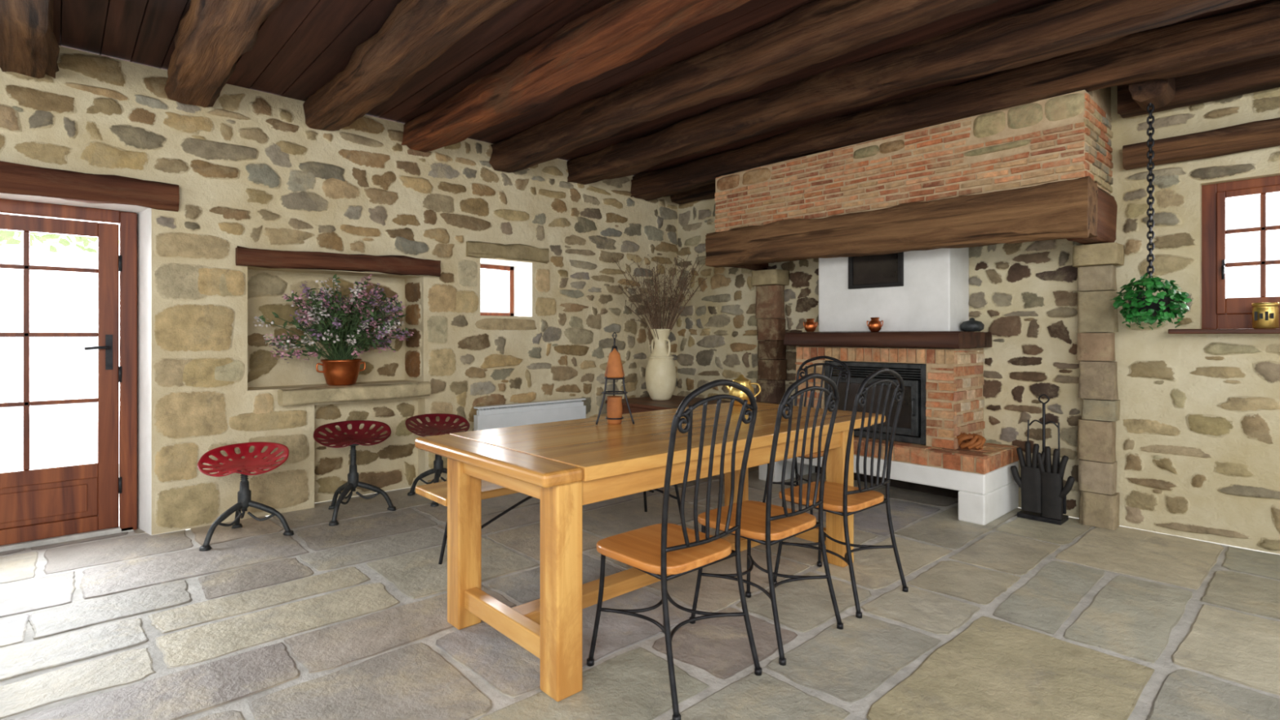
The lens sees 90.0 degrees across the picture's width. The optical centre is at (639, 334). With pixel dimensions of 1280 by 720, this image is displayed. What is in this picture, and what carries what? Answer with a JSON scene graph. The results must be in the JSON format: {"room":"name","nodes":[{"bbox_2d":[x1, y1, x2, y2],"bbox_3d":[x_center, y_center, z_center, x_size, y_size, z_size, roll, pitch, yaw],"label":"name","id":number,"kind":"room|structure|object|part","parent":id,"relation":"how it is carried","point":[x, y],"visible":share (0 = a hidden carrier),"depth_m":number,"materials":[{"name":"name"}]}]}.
{"room":"traditional dwelling","nodes":[
{"label":"traditional dwelling","id":0,"kind":"room"},
{"bbox_2d":[0,45,678,535],"bbox_3d":[-2.743,-0.213,4.586,8.190,2.937,0.531,0,0,-42],"label":"wall","id":1,"kind":"structure","parent":0,"point":[248,169],"depth_m":4.66,"materials":[{"name":"stone"}]},
{"bbox_2d":[0,213,118,545],"bbox_3d":[-3.637,0.260,3.784,0.860,1.920,0.045,0,0,-42],"label":"door","id":2,"kind":"structure","parent":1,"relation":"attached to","point":[47,502],"depth_m":3.92,"materials":[{"name":"brown wood"}]},
{"bbox_2d":[0,198,137,531],"bbox_3d":[-3.634,0.233,3.777,1.045,2.035,0.080,0,0,-42],"label":"frame","id":3,"kind":"object","parent":1,"relation":"attached to","point":[127,221],"visible":0.91,"depth_m":4.06,"materials":[{"name":"brown wood"}]},
{"bbox_2d":[0,160,179,211],"bbox_3d":[-3.591,-0.862,3.464,1.785,0.203,0.105,0,0,-42],"label":"lintel beam","id":4,"kind":"structure","parent":1,"relation":"attached to","point":[15,178],"depth_m":3.74,"materials":[{"name":"brown wood"}]},
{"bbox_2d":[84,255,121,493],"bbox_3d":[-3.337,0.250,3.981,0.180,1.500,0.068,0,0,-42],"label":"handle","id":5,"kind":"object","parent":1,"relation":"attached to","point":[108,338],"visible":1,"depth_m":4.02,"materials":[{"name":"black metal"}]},
{"bbox_2d":[253,273,413,385],"bbox_3d":[-2.208,-0.048,4.721,0.589,0.844,1.067,0,0,38],"label":"flower pot","id":6,"kind":"object","parent":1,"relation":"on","point":[344,369],"visible":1,"depth_m":4.69,"materials":[{"name":"orange metal"}]},
{"bbox_3d":[-2.230,0.279,4.779,0.278,0.190,0.278,0,0,3],"label":"pot","id":7,"kind":"part","parent":6,"relation":"part of","materials":[{"name":"orange metal"}]},
{"bbox_2d":[235,245,440,276],"bbox_3d":[-2.165,-0.536,4.739,1.412,0.159,0.085,0,0,-41],"label":"lintel beam","id":8,"kind":"structure","parent":1,"relation":"attached to","point":[244,256],"depth_m":4.65,"materials":[{"name":"brown wood"}]},
{"bbox_2d":[277,381,431,406],"bbox_3d":[-2.089,0.433,4.759,1.050,0.124,0.156,0,0,-42],"label":"sill","id":9,"kind":"structure","parent":1,"relation":"attached to","point":[302,396],"depth_m":4.67,"materials":[{"name":"beige stone"}]},
{"bbox_2d":[480,263,513,315],"bbox_3d":[-1.389,-0.405,5.923,0.485,0.490,0.050,0,0,-42],"label":"frame","id":10,"kind":"object","parent":1,"relation":"attached to","point":[509,268],"visible":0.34,"depth_m":6.04,"materials":[{"name":"brown wood"}]},
{"bbox_2d":[466,240,549,263],"bbox_3d":[-1.163,-0.737,5.694,0.820,0.160,0.051,0,0,-42],"label":"lintel","id":11,"kind":"object","parent":1,"relation":"attached to","point":[473,249],"visible":1,"depth_m":5.66,"materials":[{"name":"beige stone"}]},
{"bbox_2d":[473,397,586,431],"bbox_3d":[-0.971,0.930,5.781,1.140,0.640,0.104,0,0,-42],"label":"radiator","id":12,"kind":"object","parent":1,"relation":"attached to","point":[511,415],"visible":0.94,"depth_m":5.70,"materials":[{"name":"metal"}]},
{"bbox_2d":[0,463,1279,719],"bbox_3d":[-0.733,1.258,2.584,9.189,0.023,11.200,0,0,-42],"label":"floor","id":13,"kind":"structure","parent":0,"point":[1011,616],"depth_m":2.73,"materials":[{"name":"stone"}]},
{"bbox_2d":[0,520,133,551],"bbox_3d":[-3.679,1.238,3.830,1.010,0.033,0.220,0,0,-42],"label":"threshold","id":14,"kind":"object","parent":13,"relation":"on","point":[26,544],"visible":0.46,"depth_m":3.86,"materials":[{"name":"stone"}]},
{"bbox_2d":[197,441,293,551],"bbox_3d":[-2.469,0.976,4.004,0.494,0.563,0.457,0,0,-37],"label":"stool","id":15,"kind":"object","parent":13,"relation":"on","point":[244,466],"visible":1,"depth_m":3.96,"materials":[{"name":"red metal"}]},
{"bbox_3d":[-2.452,0.769,3.984,0.503,0.103,0.356,0,9,-12],"label":"seat","id":16,"kind":"part","parent":15,"relation":"part of","materials":[{"name":"red metal"}]},
{"bbox_2d":[313,420,395,525],"bbox_3d":[-2.034,0.939,4.500,0.458,0.636,0.494,0,0,38],"label":"stool","id":17,"kind":"object","parent":13,"relation":"on","point":[353,439],"visible":1,"depth_m":4.48,"materials":[{"name":"red metal"}]},
{"bbox_3d":[-2.013,0.690,4.487,0.503,0.103,0.356,0,7,-27],"label":"seat","id":18,"kind":"part","parent":17,"relation":"part of","materials":[{"name":"red metal"}]},
{"bbox_2d":[405,413,470,506],"bbox_3d":[-1.591,0.942,4.945,0.458,0.631,0.494,0,0,23],"label":"stool","id":19,"kind":"object","parent":13,"relation":"on","point":[432,429],"visible":0.81,"depth_m":4.94,"materials":[{"name":"red metal"}]},
{"bbox_3d":[-1.567,0.695,4.937,0.503,0.103,0.356,0,7,-43],"label":"seat","id":20,"kind":"part","parent":19,"relation":"part of","materials":[{"name":"red metal"}]},
{"bbox_2d":[415,480,680,564],"bbox_3d":[-0.399,1.017,3.839,1.800,0.445,0.376,0,0,-42],"label":"bench","id":21,"kind":"object","parent":13,"relation":"on","point":[437,492],"visible":0.29,"depth_m":3.34,"materials":[{"name":"brown wood"}]},
{"bbox_3d":[-0.399,0.815,3.839,1.800,0.040,0.360,0,0,-43],"label":"seat","id":22,"kind":"part","parent":21,"relation":"part of","materials":[{"name":"brown wood"}]},
{"bbox_2d":[414,402,885,701],"bbox_3d":[0.205,0.855,3.284,2.360,0.790,1.035,0,0,-42],"label":"dining table","id":23,"kind":"object","parent":13,"relation":"on","point":[567,465],"visible":0.71,"depth_m":2.70,"materials":[{"name":"brown wood"}]},
{"bbox_2d":[595,332,634,424],"bbox_3d":[-0.143,0.224,3.292,0.184,0.472,0.199,0,0,-42],"label":"candle lantern","id":24,"kind":"object","parent":23,"relation":"on","point":[614,370],"visible":1,"depth_m":3.28,"materials":[{"name":"black metal"}]},
{"bbox_3d":[-0.132,0.265,3.311,0.104,0.390,0.104,0,0,-43],"label":"lamp shade","id":25,"kind":"part","parent":24,"relation":"part of","materials":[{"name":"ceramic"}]},
{"bbox_2d":[725,374,760,405],"bbox_3d":[0.662,0.359,4.197,0.177,0.199,0.199,0,0,-42],"label":"teapot","id":26,"kind":"object","parent":23,"relation":"on","point":[740,380],"visible":0.71,"depth_m":4.14,"materials":[{"name":"gold metal"}]},
{"bbox_2d":[605,395,730,413],"bbox_3d":[0.316,0.948,6.216,0.875,0.605,0.990,0,0,-42],"label":"wooden chest","id":27,"kind":"object","parent":13,"relation":"on","point":[642,404],"visible":0.02,"depth_m":6.05,"materials":[{"name":"brown wood"}]},
{"bbox_2d":[611,253,706,400],"bbox_3d":[0.217,-0.079,6.366,0.838,1.447,0.847,0,0,-42],"label":"vase","id":28,"kind":"object","parent":27,"relation":"on","point":[660,378],"visible":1,"depth_m":6.26,"materials":[{"name":"beige ceramic"}]},
{"bbox_2d":[586,379,761,719],"bbox_3d":[0.119,0.702,2.386,0.458,1.096,0.500,0,0,-42],"label":"dining chair","id":29,"kind":"object","parent":13,"relation":"on","point":[660,550],"visible":1,"depth_m":2.29,"materials":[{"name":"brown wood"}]},
{"bbox_3d":[0.095,0.800,2.413,0.412,0.030,0.410,0,0,-43],"label":"seat","id":30,"kind":"part","parent":29,"relation":"part of","materials":[{"name":"brown wood"}]},
{"bbox_2d":[688,373,843,666],"bbox_3d":[0.535,0.702,2.747,0.458,1.096,0.500,0,0,-44],"label":"dining chair","id":31,"kind":"object","parent":13,"relation":"on","point":[761,522],"visible":0.97,"depth_m":2.65,"materials":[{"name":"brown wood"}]},
{"bbox_3d":[0.510,0.800,2.773,0.412,0.030,0.410,0,0,-44],"label":"seat","id":32,"kind":"part","parent":31,"relation":"part of","materials":[{"name":"brown wood"}]},
{"bbox_2d":[751,269,789,404],"bbox_3d":[1.230,0.321,6.095,0.235,1.854,0.304,0,0,-42],"label":"stone pillar","id":33,"kind":"structure","parent":13,"relation":"on","point":[770,283],"depth_m":6.04,"materials":[{"name":"brown stone"}]},
{"bbox_2d":[762,355,850,515],"bbox_3d":[1.171,0.702,4.518,0.500,1.096,0.458,0,0,-42],"label":"dining chair","id":34,"kind":"object","parent":13,"relation":"on","point":[805,370],"visible":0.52,"depth_m":4.61,"materials":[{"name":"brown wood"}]},
{"bbox_3d":[1.145,0.800,4.494,0.410,0.030,0.412,0,0,-43],"label":"seat","id":35,"kind":"part","parent":34,"relation":"part of","materials":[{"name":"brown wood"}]},
{"bbox_2d":[773,368,908,617],"bbox_3d":[0.977,0.702,3.152,0.458,1.096,0.500,0,0,-41],"label":"dining chair","id":36,"kind":"object","parent":13,"relation":"on","point":[838,498],"visible":0.91,"depth_m":3.04,"materials":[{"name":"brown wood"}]},
{"bbox_3d":[0.953,0.800,3.179,0.412,0.030,0.410,0,0,-41],"label":"seat","id":37,"kind":"part","parent":36,"relation":"part of","materials":[{"name":"brown wood"}]},
{"bbox_2d":[759,247,1018,524],"bbox_3d":[1.879,-0.050,5.069,0.675,2.600,1.824,0,0,-42],"label":"fireplace","id":38,"kind":"object","parent":13,"relation":"on","point":[921,298],"visible":0.63,"depth_m":4.73,"materials":[{"name":"white paint"}]},
{"bbox_2d":[803,318,817,332],"bbox_3d":[1.423,-0.077,5.345,0.099,0.110,0.099,0,0,2],"label":"copper pot","id":39,"kind":"object","parent":38,"relation":"on","point":[810,326],"visible":1,"depth_m":5.31,"materials":[{"name":"orange metal"}]},
{"bbox_3d":[1.791,0.535,4.924,0.006,0.320,0.620,0,0,-43],"label":"insert glass","id":40,"kind":"part","parent":38,"relation":"part of","materials":[{"name":"black glass"}]},
{"bbox_2d":[866,317,883,331],"bbox_3d":[1.808,-0.077,4.925,0.099,0.110,0.099,0,0,2],"label":"copper pot","id":41,"kind":"object","parent":38,"relation":"on","point":[874,325],"visible":1,"depth_m":4.89,"materials":[{"name":"orange metal"}]},
{"bbox_3d":[1.787,0.506,4.920,0.098,0.582,0.830,0,0,-43],"label":"insert door","id":42,"kind":"part","parent":38,"relation":"part of","materials":[{"name":"metal"}]},
{"bbox_2d":[783,331,991,348],"bbox_3d":[1.909,0.039,5.059,0.645,0.124,1.400,0,0,-43],"label":"mantel shelf","id":43,"kind":"object","parent":38,"relation":"attached to","point":[821,340],"depth_m":4.73,"materials":[{"name":"brown wood"}]},
{"bbox_2d":[956,432,986,449],"bbox_3d":[2.282,0.737,4.439,0.148,0.105,0.208,0,0,-42],"label":"coil","id":44,"kind":"object","parent":38,"relation":"on","point":[976,441],"visible":0.98,"depth_m":4.38,"materials":[{"name":"ceramic"}]},
{"bbox_2d":[960,317,984,331],"bbox_3d":[2.442,-0.074,4.706,0.160,0.102,0.160,0,0,-42],"label":"pot","id":45,"kind":"object","parent":38,"relation":"on","point":[971,325],"visible":0.97,"depth_m":4.65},
{"bbox_2d":[1017,394,1068,524],"bbox_3d":[2.741,0.827,4.350,0.180,0.845,0.270,0,0,-42],"label":"stand","id":46,"kind":"object","parent":13,"relation":"on","point":[1022,513],"visible":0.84,"depth_m":4.34,"materials":[{"name":"black metal"}]},
{"bbox_2d":[1010,441,1044,513],"bbox_3d":[2.654,0.964,4.369,0.050,0.472,0.226,0,0,-42],"label":"glove","id":47,"kind":"object","parent":46,"relation":"on","point":[1029,480],"visible":1,"depth_m":4.35,"materials":[{"name":"black leather"}]},
{"bbox_2d":[1036,446,1075,519],"bbox_3d":[2.755,0.982,4.250,0.053,0.472,0.227,0,0,-42],"label":"glove","id":48,"kind":"object","parent":46,"relation":"on","point":[1053,492],"visible":1,"depth_m":4.24,"materials":[{"name":"black leather"}]},
{"bbox_2d":[1072,242,1124,530],"bbox_3d":[2.987,0.334,4.184,0.225,1.829,0.254,0,0,-42],"label":"stone pillar","id":49,"kind":"structure","parent":13,"relation":"on","point":[1095,264],"depth_m":4.15,"materials":[{"name":"beige stone"}]},
{"bbox_2d":[53,0,1270,175],"bbox_3d":[0.185,-1.730,1.797,8.801,0.120,8.600,0,0,-42],"label":"ceiling","id":50,"kind":"structure","parent":0,"point":[301,46],"depth_m":3.71,"materials":[{"name":"brown wood"}]},
{"bbox_2d":[0,0,59,78],"bbox_3d":[-0.788,-1.572,0.694,0.334,0.286,7.888,0,0,-43],"label":"ceiling beam","id":51,"kind":"structure","parent":50,"relation":"attached to","point":[29,46],"depth_m":3.19,"materials":[{"name":"brown wood"}]},
{"bbox_2d":[164,0,283,107],"bbox_3d":[-0.220,-1.560,1.214,0.346,0.295,7.888,0,0,-43],"label":"ceiling beam","id":52,"kind":"structure","parent":50,"relation":"attached to","point":[211,37],"depth_m":3.31,"materials":[{"name":"brown wood"}]},
{"bbox_2d":[302,0,518,131],"bbox_3d":[0.330,-1.572,1.719,0.372,0.281,7.888,0,0,-43],"label":"ceiling beam","id":53,"kind":"structure","parent":50,"relation":"attached to","point":[416,33],"depth_m":3.41,"materials":[{"name":"brown wood"}]},
{"bbox_2d":[400,0,750,152],"bbox_3d":[0.886,-1.575,2.228,0.335,0.283,7.888,0,0,-43],"label":"ceiling beam","id":54,"kind":"structure","parent":50,"relation":"attached to","point":[616,33],"depth_m":3.52,"materials":[{"name":"brown wood"}]},
{"bbox_2d":[670,182,715,204],"bbox_3d":[0.731,-1.550,6.651,0.210,0.246,0.980,0,0,-43],"label":"ceiling beam","id":55,"kind":"structure","parent":50,"relation":"attached to","point":[707,192],"depth_m":6.70,"materials":[{"name":"brown wood"}]},
{"bbox_2d":[488,0,999,173],"bbox_3d":[1.468,-1.569,2.761,0.328,0.282,7.888,0,0,-43],"label":"ceiling beam","id":56,"kind":"structure","parent":50,"relation":"attached to","point":[818,31],"depth_m":3.65,"materials":[{"name":"brown wood"}]},
{"bbox_2d":[567,0,1255,184],"bbox_3d":[2.044,-1.567,3.289,0.329,0.271,7.888,0,0,-43],"label":"ceiling beam","id":57,"kind":"structure","parent":50,"relation":"attached to","point":[1057,28],"depth_m":3.71,"materials":[{"name":"brown wood"}]},
{"bbox_2d":[630,0,1279,200],"bbox_3d":[2.655,-1.555,3.849,0.365,0.277,7.888,0,0,-43],"label":"ceiling beam","id":58,"kind":"structure","parent":50,"relation":"attached to","point":[1251,33],"depth_m":3.94,"materials":[{"name":"brown wood"}]},
{"bbox_2d":[1128,77,1175,111],"bbox_3d":[3.039,-1.507,3.795,0.230,0.297,0.187,0,0,-42],"label":"beam","id":59,"kind":"structure","parent":50,"relation":"attached to","point":[1159,92],"depth_m":3.74,"materials":[{"name":"brown wood"}]},
{"bbox_2d":[1110,102,1192,329],"bbox_3d":[3.011,-0.711,3.778,0.372,1.374,0.378,0,0,-42],"label":"planter","id":60,"kind":"object","parent":59,"relation":"hanging from","point":[1148,309],"visible":1,"depth_m":3.74,"materials":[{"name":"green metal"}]},
{"bbox_3d":[3.018,-0.749,3.782,0.230,1.298,0.230,0,0,-43],"label":"chain and pot","id":61,"kind":"part","parent":60,"relation":"part of","materials":[{"name":"black metal"}]},
{"bbox_2d":[1117,54,1279,118],"bbox_3d":[4.374,-1.529,2.678,0.221,0.307,3.840,0,0,-43],"label":"ceiling beam","id":62,"kind":"structure","parent":50,"relation":"attached to","point":[1263,73],"depth_m":3.70,"materials":[{"name":"brown wood"}]},
{"bbox_2d":[676,85,1279,554],"bbox_3d":[3.229,-0.214,4.314,0.351,2.943,8.050,0,0,-42],"label":"wall","id":63,"kind":"structure","parent":0,"point":[1197,444],"depth_m":4.11,"materials":[{"name":"stone"}]},
{"bbox_2d":[705,86,1117,271],"bbox_3d":[1.857,-1.112,5.036,0.748,1.105,2.959,0,0,-42],"label":"hood","id":64,"kind":"object","parent":63,"relation":"attached to","point":[1040,170],"visible":0.98,"depth_m":4.38,"materials":[{"name":"brick"}]},
{"bbox_2d":[1122,117,1279,170],"bbox_3d":[4.419,-1.143,2.713,0.131,0.164,3.830,0,0,-42],"label":"lintel beam","id":65,"kind":"structure","parent":63,"relation":"attached to","point":[1257,135],"depth_m":3.79,"materials":[{"name":"brown wood"}]},
{"bbox_2d":[1168,328,1279,333],"bbox_3d":[3.653,-0.019,3.510,0.150,0.029,1.160,0,0,-42],"label":"window sill","id":66,"kind":"structure","parent":63,"relation":"attached to","point":[1268,331],"depth_m":3.70,"materials":[{"name":"brown wood"}]},
{"bbox_2d":[1251,302,1279,328],"bbox_3d":[3.547,-0.110,3.630,0.119,0.147,0.114,0,0,-42],"label":"jar","id":67,"kind":"object","parent":66,"relation":"on","point":[1266,314],"visible":0.94,"depth_m":3.59,"materials":[{"name":"gold metal"}]},
{"bbox_2d":[1201,175,1279,328],"bbox_3d":[3.814,-0.478,3.597,0.075,0.888,0.994,0,0,-42],"label":"window","id":68,"kind":"structure","parent":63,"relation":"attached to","point":[1218,311],"depth_m":3.86,"materials":[{"name":"brown wood"}]},
{"bbox_2d":[1221,259,1225,279],"bbox_3d":[3.499,-0.390,3.839,0.061,0.120,0.014,0,0,-42],"label":"handle","id":69,"kind":"object","parent":68,"relation":"attached to","point":[1223,267],"visible":1,"depth_m":3.83,"materials":[{"name":"black metal"}]},
{"label":"outside","id":70,"kind":"structure","parent":0,"visible":0},
{"bbox_2d":[0,225,119,253],"bbox_3d":[-7.926,-1.188,11.625,6.278,5.475,4.547,0,0,-42],"label":"tree","id":71,"kind":"object","parent":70,"point":[6,235],"visible":0.02,"depth_m":10.33,"materials":[{"name":"green plant"}]}
]}

